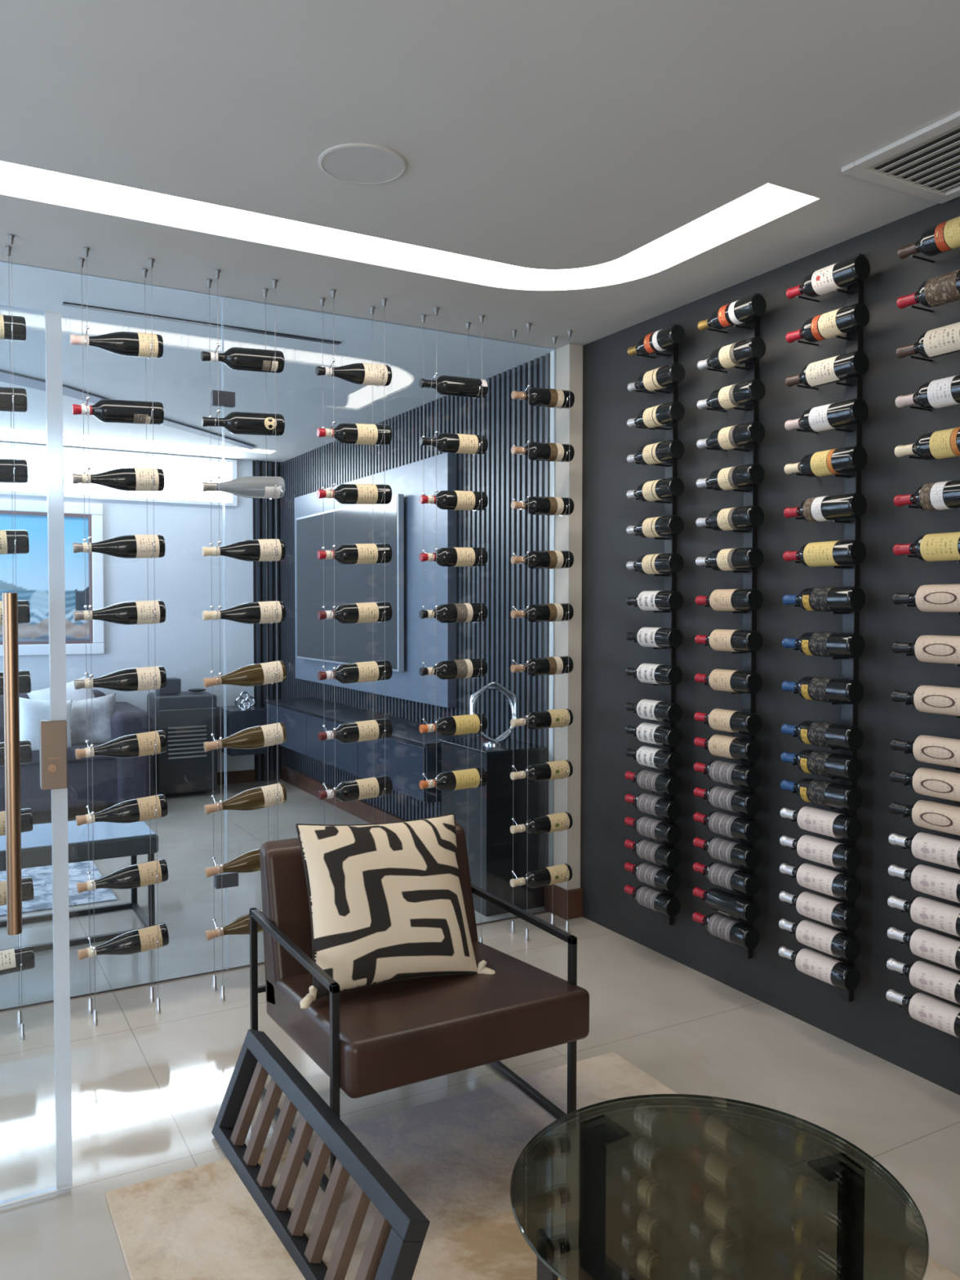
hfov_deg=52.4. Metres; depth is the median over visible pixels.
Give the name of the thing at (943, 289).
wine bottle
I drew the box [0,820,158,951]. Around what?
table
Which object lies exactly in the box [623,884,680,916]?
wine bottle
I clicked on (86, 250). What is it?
wine rack
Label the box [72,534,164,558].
wine bottle
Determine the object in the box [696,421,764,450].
wine bottle
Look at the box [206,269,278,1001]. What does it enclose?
wine rack
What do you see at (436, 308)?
wine rack
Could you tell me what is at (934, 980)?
wine bottle
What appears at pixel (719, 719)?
wine bottle
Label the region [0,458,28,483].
wine bottle
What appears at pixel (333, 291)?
wine rack
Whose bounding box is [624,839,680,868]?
wine bottle
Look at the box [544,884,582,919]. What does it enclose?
baseboard
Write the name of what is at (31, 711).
throw cushion
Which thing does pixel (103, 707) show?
throw cushion
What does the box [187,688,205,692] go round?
shallow dish
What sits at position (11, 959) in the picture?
wine bottle
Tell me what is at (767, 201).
recessed light
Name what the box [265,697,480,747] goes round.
countertop
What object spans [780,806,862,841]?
wine bottle
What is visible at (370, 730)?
wine bottle
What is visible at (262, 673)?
wine bottle
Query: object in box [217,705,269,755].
console
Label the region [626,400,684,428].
wine bottle
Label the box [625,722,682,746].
wine bottle
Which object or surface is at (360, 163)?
ceiling speaker
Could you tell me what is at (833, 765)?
wine bottle
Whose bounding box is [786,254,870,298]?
wine bottle
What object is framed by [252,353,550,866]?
slatted panel
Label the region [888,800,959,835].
wine bottle
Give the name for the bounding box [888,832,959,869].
wine bottle
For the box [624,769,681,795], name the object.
wine bottle
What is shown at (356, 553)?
wine bottle
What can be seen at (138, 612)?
wine bottle
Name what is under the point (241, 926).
wine bottle
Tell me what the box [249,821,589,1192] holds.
armchair
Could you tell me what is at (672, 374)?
wine bottle
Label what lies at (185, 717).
side table
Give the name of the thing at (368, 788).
wine bottle
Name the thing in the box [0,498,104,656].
framed painting
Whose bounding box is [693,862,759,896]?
wine bottle
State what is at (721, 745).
wine bottle
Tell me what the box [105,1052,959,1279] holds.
rug
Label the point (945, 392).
wine bottle
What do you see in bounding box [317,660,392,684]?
wine bottle
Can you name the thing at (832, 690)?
wine bottle
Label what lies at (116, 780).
sofa
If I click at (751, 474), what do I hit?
wine bottle
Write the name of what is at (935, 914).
wine bottle
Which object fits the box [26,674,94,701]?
throw cushion
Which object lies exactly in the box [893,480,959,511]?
wine bottle
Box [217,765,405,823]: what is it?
baseboard
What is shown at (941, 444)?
wine bottle
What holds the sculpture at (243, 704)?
on the console
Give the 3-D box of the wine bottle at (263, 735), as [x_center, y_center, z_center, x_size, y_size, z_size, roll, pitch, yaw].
[-0.896,0.369,3.724,0.310,0.096,0.085,-1,2,-30]
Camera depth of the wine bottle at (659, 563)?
3.93 m
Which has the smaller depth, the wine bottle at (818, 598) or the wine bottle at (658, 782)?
the wine bottle at (818, 598)
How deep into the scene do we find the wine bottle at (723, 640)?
3.57 m
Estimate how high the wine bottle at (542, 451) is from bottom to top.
0.086 m
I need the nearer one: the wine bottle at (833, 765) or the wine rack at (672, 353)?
the wine bottle at (833, 765)
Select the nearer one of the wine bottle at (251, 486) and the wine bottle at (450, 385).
the wine bottle at (251, 486)
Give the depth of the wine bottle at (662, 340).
3.91 m
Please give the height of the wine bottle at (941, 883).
0.082 m
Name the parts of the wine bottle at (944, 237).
bottle glass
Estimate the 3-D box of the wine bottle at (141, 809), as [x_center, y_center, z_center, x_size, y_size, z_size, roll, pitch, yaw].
[-1.287,0.615,3.512,0.309,0.092,0.084,-1,2,-29]
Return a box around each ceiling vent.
[62,302,341,344]
[841,111,959,204]
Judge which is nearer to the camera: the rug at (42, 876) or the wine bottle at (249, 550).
the wine bottle at (249, 550)
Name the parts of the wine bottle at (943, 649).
bottle glass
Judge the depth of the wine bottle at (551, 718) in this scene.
4.36 m
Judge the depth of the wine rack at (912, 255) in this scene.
2.96 m
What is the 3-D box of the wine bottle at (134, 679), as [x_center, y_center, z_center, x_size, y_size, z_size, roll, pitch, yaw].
[-1.287,0.141,3.496,0.308,0.088,0.084,-1,2,-30]
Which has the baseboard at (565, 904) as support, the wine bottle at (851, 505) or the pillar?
the pillar
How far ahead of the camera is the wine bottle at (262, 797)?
3.72 m
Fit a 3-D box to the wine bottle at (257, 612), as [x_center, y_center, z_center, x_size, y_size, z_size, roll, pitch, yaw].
[-0.897,-0.105,3.708,0.308,0.089,0.084,-1,2,-29]
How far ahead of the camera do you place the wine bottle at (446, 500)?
4.11 m
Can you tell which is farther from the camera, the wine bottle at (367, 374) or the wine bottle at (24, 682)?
the wine bottle at (367, 374)
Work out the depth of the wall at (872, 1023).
3.54 m
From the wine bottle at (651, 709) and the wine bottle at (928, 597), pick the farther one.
the wine bottle at (651, 709)
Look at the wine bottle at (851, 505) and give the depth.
3.18 m
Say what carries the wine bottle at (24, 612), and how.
attached to the wine rack at (20, 1023)
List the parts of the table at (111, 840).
leg, leg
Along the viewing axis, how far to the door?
2.40 m
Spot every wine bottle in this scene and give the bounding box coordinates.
[0,314,26,341]
[0,386,26,412]
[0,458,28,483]
[0,529,29,554]
[0,600,30,625]
[0,670,31,695]
[0,739,31,766]
[0,808,32,835]
[0,876,34,906]
[0,945,35,975]
[70,331,163,358]
[71,399,164,424]
[71,467,164,491]
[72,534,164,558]
[73,600,165,624]
[74,666,166,691]
[75,730,167,759]
[75,794,168,826]
[76,858,168,893]
[77,923,168,959]
[200,346,284,373]
[200,411,284,435]
[200,475,284,498]
[201,538,285,561]
[202,600,285,623]
[203,660,286,687]
[203,722,286,751]
[204,782,286,813]
[204,848,260,877]
[204,908,262,940]
[315,363,391,386]
[316,422,391,444]
[316,484,391,504]
[316,543,391,564]
[317,601,392,623]
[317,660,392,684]
[317,718,392,743]
[318,775,392,801]
[418,375,488,398]
[418,432,488,454]
[418,490,488,510]
[418,547,488,566]
[418,603,487,622]
[418,658,487,679]
[418,713,487,736]
[418,768,487,791]
[510,603,573,622]
[510,656,573,675]
[510,708,573,729]
[510,760,573,782]
[510,811,573,835]
[510,863,572,888]
[511,387,574,408]
[511,442,574,462]
[511,496,573,515]
[511,550,573,568]
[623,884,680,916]
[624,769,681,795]
[624,792,681,820]
[624,815,681,844]
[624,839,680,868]
[624,862,680,893]
[625,626,683,648]
[625,662,682,685]
[625,698,682,723]
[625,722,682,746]
[625,746,681,771]
[626,362,684,392]
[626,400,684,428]
[626,439,684,465]
[626,477,684,502]
[626,515,684,537]
[626,552,683,574]
[626,590,683,610]
[627,324,685,355]
[692,887,759,923]
[692,911,759,949]
[693,708,761,735]
[693,733,761,762]
[693,760,761,789]
[693,786,760,816]
[693,811,760,842]
[693,836,760,869]
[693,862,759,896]
[694,629,762,652]
[694,668,762,693]
[695,505,764,530]
[695,546,764,570]
[695,588,763,611]
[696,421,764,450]
[696,463,764,490]
[697,293,766,330]
[697,336,765,370]
[697,378,765,410]
[778,890,861,931]
[778,918,860,961]
[778,946,860,991]
[779,835,862,871]
[779,862,861,901]
[780,749,862,781]
[780,777,862,811]
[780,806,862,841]
[781,675,864,704]
[781,720,863,751]
[782,539,866,566]
[782,586,865,611]
[782,631,865,657]
[783,445,867,477]
[783,493,866,522]
[784,398,868,432]
[785,302,869,342]
[785,350,868,387]
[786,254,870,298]
[885,989,959,1038]
[886,958,959,1004]
[887,895,959,937]
[887,926,959,970]
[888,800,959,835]
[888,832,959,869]
[888,864,959,903]
[889,734,959,768]
[889,767,959,801]
[890,685,959,715]
[891,635,959,664]
[892,583,959,612]
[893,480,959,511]
[893,531,959,561]
[894,426,959,460]
[895,321,959,358]
[895,374,959,408]
[896,269,959,308]
[897,216,959,258]
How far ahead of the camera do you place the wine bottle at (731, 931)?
3.61 m
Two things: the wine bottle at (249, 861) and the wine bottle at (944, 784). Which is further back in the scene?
the wine bottle at (249, 861)
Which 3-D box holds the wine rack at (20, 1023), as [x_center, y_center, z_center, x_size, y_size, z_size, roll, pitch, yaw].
[-1.676,0.010,3.273,0.236,2.699,0.140,-1,2,-29]
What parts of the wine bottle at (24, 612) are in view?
bottle glass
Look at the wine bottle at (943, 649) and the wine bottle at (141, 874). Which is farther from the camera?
the wine bottle at (141, 874)
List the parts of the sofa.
arm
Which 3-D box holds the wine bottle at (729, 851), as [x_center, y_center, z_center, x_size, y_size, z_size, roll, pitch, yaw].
[0.917,0.791,3.674,0.081,0.082,0.301,-1,2,-29]
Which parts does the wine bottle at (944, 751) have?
bottle glass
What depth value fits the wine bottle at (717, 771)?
3.59 m
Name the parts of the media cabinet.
drawer, drawer, drawer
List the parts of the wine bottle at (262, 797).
bottle glass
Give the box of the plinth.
[439,735,546,916]
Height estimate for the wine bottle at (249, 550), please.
0.089 m
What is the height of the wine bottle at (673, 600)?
0.082 m
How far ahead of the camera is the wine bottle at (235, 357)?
3.66 m
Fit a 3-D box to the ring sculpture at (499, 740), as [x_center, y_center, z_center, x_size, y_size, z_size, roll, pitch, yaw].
[0.069,0.363,4.876,0.256,0.313,0.110,-1,2,-29]
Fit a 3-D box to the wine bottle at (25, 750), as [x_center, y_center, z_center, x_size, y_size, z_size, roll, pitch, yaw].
[-1.676,0.390,3.286,0.304,0.089,0.080,-1,2,-29]
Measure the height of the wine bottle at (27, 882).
0.089 m
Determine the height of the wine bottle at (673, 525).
0.082 m
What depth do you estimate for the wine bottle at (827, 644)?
3.19 m
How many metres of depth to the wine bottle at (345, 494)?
3.89 m
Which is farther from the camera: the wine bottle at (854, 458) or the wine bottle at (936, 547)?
the wine bottle at (854, 458)
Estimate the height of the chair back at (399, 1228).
0.302 m
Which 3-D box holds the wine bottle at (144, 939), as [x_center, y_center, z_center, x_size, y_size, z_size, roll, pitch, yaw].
[-1.288,1.092,3.527,0.309,0.092,0.085,-1,2,-30]
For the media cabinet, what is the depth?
5.92 m
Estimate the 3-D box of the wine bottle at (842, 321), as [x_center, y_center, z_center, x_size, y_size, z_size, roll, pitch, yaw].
[1.137,-1.035,3.228,0.081,0.082,0.301,-1,2,-29]
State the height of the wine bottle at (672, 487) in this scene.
0.082 m
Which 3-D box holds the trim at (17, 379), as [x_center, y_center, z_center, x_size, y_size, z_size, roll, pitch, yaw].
[-2.152,-1.431,6.170,0.280,0.012,2.873,1,2,21]
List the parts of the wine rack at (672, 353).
rail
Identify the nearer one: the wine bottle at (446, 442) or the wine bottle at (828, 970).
the wine bottle at (828, 970)
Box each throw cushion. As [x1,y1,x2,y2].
[18,697,72,751]
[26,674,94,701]
[70,693,115,744]
[295,813,495,1009]
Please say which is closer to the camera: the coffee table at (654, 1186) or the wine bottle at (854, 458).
the coffee table at (654, 1186)
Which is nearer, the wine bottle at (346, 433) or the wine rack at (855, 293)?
the wine rack at (855, 293)
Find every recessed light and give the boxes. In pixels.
[0,160,814,287]
[0,427,273,452]
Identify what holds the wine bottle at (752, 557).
on the wine rack at (749, 537)
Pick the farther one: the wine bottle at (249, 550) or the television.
the television
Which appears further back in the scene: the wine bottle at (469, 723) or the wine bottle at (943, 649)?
the wine bottle at (469, 723)
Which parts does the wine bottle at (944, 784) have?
bottle glass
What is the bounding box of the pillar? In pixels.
[548,343,582,889]
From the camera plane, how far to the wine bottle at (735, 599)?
3.57 m
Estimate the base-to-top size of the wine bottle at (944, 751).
0.082 m
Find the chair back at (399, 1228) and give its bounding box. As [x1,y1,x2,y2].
[211,1029,430,1279]
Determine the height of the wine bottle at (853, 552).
0.082 m
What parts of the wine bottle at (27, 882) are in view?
bottle glass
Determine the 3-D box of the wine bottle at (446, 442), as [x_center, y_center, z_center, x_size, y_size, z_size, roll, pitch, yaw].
[-0.115,-0.833,4.125,0.303,0.086,0.081,-1,2,-29]
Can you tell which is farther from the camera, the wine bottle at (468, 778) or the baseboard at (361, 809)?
the baseboard at (361, 809)
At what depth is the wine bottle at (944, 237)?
2.83 m
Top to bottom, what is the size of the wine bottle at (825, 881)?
0.082 m
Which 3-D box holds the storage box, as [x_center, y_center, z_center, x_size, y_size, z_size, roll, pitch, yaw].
[-2.435,0.358,7.621,0.165,0.115,0.160,-1,2,-29]
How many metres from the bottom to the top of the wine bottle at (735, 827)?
0.082 m
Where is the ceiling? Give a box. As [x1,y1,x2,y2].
[0,0,959,462]
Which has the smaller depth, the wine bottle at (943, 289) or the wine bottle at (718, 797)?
the wine bottle at (943, 289)
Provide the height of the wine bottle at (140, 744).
0.092 m
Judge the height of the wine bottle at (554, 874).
0.087 m
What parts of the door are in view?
handle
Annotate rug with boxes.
[0,860,116,916]
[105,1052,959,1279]
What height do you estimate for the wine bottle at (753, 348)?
0.082 m
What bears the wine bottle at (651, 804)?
on the wine rack at (672, 353)
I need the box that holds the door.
[0,304,72,1204]
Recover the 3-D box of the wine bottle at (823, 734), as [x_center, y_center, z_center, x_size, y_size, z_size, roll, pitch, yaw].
[1.135,0.314,3.273,0.081,0.082,0.301,-1,2,-29]
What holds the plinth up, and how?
on the floor
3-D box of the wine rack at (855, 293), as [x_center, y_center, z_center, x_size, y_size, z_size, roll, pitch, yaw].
[1.168,-0.027,3.301,0.102,2.480,0.191,-1,2,-29]
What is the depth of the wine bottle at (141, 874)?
3.51 m
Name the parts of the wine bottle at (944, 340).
bottle glass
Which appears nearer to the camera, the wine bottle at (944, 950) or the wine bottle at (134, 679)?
the wine bottle at (944, 950)
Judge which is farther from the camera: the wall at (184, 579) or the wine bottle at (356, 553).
the wall at (184, 579)
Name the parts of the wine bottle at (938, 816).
bottle glass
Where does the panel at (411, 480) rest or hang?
attached to the slatted panel at (493, 640)
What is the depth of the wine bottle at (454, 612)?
4.13 m
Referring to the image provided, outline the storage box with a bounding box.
[155,677,181,694]
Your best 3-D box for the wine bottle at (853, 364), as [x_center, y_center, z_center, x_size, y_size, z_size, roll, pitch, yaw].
[1.137,-0.885,3.233,0.081,0.080,0.301,-1,2,-29]
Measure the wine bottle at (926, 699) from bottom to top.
0.082 m
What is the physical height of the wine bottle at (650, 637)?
0.082 m
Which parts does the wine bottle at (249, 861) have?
bottle glass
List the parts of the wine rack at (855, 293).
rail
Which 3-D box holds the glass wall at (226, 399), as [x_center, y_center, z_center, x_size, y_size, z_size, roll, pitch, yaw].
[-1.873,0.005,3.430,5.108,2.698,0.036,-1,2,-29]
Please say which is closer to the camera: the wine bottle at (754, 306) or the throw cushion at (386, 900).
the throw cushion at (386, 900)
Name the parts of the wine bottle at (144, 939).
bottle glass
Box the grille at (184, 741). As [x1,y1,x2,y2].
[168,724,206,759]
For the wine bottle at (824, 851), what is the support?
on the wine rack at (855, 293)
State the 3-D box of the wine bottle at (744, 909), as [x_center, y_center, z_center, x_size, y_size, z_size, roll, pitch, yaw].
[0.917,0.987,3.681,0.080,0.081,0.301,-1,2,-29]
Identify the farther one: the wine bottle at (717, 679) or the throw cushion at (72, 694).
the throw cushion at (72, 694)
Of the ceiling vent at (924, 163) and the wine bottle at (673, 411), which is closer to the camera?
the ceiling vent at (924, 163)
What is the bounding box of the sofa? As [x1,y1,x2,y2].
[0,689,153,812]
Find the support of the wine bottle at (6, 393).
attached to the wine rack at (20, 1023)
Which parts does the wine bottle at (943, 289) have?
bottle glass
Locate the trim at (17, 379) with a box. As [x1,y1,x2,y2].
[0,369,253,449]
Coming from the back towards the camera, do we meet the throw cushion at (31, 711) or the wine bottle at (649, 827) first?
the throw cushion at (31, 711)
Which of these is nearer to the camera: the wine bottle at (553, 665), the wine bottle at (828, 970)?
the wine bottle at (828, 970)
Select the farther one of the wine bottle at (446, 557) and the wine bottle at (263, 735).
the wine bottle at (446, 557)
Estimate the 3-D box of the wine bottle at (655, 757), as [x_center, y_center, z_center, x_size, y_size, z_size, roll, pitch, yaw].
[0.706,0.484,4.039,0.081,0.082,0.301,-1,2,-29]
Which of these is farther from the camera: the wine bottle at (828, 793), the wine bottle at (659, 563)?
the wine bottle at (659, 563)
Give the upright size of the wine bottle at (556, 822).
0.087 m
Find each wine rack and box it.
[4,234,25,1040]
[78,247,160,1026]
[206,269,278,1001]
[320,289,386,824]
[421,306,484,942]
[511,323,572,941]
[631,324,678,924]
[701,293,759,959]
[789,253,864,1002]
[898,254,959,1049]
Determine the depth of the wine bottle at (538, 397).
4.32 m
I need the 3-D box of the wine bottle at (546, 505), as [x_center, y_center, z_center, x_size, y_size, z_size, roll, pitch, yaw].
[0.275,-0.600,4.353,0.303,0.086,0.081,-1,2,-29]
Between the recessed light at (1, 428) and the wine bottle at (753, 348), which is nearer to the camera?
the wine bottle at (753, 348)
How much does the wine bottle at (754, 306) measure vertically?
0.082 m
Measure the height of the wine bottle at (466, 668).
0.086 m
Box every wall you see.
[0,262,555,1013]
[0,441,254,772]
[580,196,959,1095]
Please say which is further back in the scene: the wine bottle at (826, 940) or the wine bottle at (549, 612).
the wine bottle at (549, 612)
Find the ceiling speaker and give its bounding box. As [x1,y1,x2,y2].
[318,142,406,184]
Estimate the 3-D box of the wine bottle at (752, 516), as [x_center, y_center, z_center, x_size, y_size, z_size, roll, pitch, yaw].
[0.918,-0.449,3.634,0.081,0.082,0.301,-1,2,-29]
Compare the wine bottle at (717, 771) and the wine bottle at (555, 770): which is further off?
the wine bottle at (555, 770)
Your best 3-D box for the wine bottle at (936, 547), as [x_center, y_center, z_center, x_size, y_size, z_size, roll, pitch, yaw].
[1.353,-0.273,2.868,0.081,0.082,0.301,-1,2,-29]
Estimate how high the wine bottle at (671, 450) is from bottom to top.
0.082 m
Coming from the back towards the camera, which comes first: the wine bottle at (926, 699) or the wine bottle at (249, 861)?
the wine bottle at (249, 861)
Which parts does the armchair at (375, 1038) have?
arm frame, backrest, seat, arm frame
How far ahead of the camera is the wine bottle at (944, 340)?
2.84 m
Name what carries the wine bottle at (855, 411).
on the wine rack at (855, 293)
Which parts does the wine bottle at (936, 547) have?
bottle glass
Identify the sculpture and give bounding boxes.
[235,691,255,709]
[469,681,517,745]
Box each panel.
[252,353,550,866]
[294,452,456,707]
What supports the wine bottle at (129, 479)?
attached to the wine rack at (86, 250)
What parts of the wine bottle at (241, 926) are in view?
bottle glass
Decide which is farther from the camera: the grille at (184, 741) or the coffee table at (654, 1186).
the grille at (184, 741)
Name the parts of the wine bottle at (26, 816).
bottle glass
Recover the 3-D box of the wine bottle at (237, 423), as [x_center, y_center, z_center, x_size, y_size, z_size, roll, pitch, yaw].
[-0.895,-0.821,3.685,0.306,0.091,0.084,-1,2,-29]
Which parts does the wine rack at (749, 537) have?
rail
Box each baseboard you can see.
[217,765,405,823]
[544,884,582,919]
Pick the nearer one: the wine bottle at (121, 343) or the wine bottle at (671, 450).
the wine bottle at (121, 343)
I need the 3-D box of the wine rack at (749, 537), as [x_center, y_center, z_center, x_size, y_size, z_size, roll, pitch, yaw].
[0.946,-0.040,3.695,0.102,2.480,0.172,-1,2,-29]
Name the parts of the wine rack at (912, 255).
rail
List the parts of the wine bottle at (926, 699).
bottle glass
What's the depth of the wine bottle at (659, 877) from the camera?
3.98 m
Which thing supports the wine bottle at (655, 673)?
on the wine rack at (672, 353)
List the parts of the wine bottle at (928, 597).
bottle glass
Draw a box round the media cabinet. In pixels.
[265,697,480,803]
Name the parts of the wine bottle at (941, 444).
bottle glass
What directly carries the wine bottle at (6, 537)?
attached to the wine rack at (20, 1023)
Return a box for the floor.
[0,778,959,1279]
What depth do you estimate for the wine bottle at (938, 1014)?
2.89 m
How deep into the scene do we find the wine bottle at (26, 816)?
3.32 m
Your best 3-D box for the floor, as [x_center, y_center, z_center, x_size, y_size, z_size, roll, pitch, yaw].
[-1.416,1.430,2.696,5.540,0.100,10.400,-1,2,-29]
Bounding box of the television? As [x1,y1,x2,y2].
[296,493,404,671]
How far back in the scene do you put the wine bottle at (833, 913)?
3.22 m
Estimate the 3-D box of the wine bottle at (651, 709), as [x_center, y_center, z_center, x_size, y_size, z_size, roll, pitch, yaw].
[0.706,0.288,4.033,0.081,0.082,0.301,-1,2,-29]
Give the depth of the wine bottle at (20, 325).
3.27 m
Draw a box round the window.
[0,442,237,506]
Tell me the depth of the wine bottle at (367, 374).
3.88 m
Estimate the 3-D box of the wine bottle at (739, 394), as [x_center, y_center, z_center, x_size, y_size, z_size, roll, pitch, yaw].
[0.919,-0.898,3.619,0.081,0.082,0.301,-1,2,-29]
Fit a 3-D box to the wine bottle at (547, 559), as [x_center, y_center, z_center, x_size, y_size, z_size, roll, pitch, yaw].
[0.275,-0.360,4.361,0.303,0.086,0.081,-1,2,-30]
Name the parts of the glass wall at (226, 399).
glass pane, glass pane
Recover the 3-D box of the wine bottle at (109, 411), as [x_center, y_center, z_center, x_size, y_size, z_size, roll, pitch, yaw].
[-1.284,-0.814,3.466,0.304,0.089,0.080,-1,2,-29]
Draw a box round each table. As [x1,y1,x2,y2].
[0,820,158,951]
[146,691,217,795]
[510,1093,928,1279]
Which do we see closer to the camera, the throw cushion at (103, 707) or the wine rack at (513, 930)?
the wine rack at (513, 930)
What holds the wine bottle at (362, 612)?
attached to the wine rack at (333, 291)
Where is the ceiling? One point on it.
(531, 134)
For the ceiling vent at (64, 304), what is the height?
0.006 m
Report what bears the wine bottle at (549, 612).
attached to the wine rack at (513, 930)

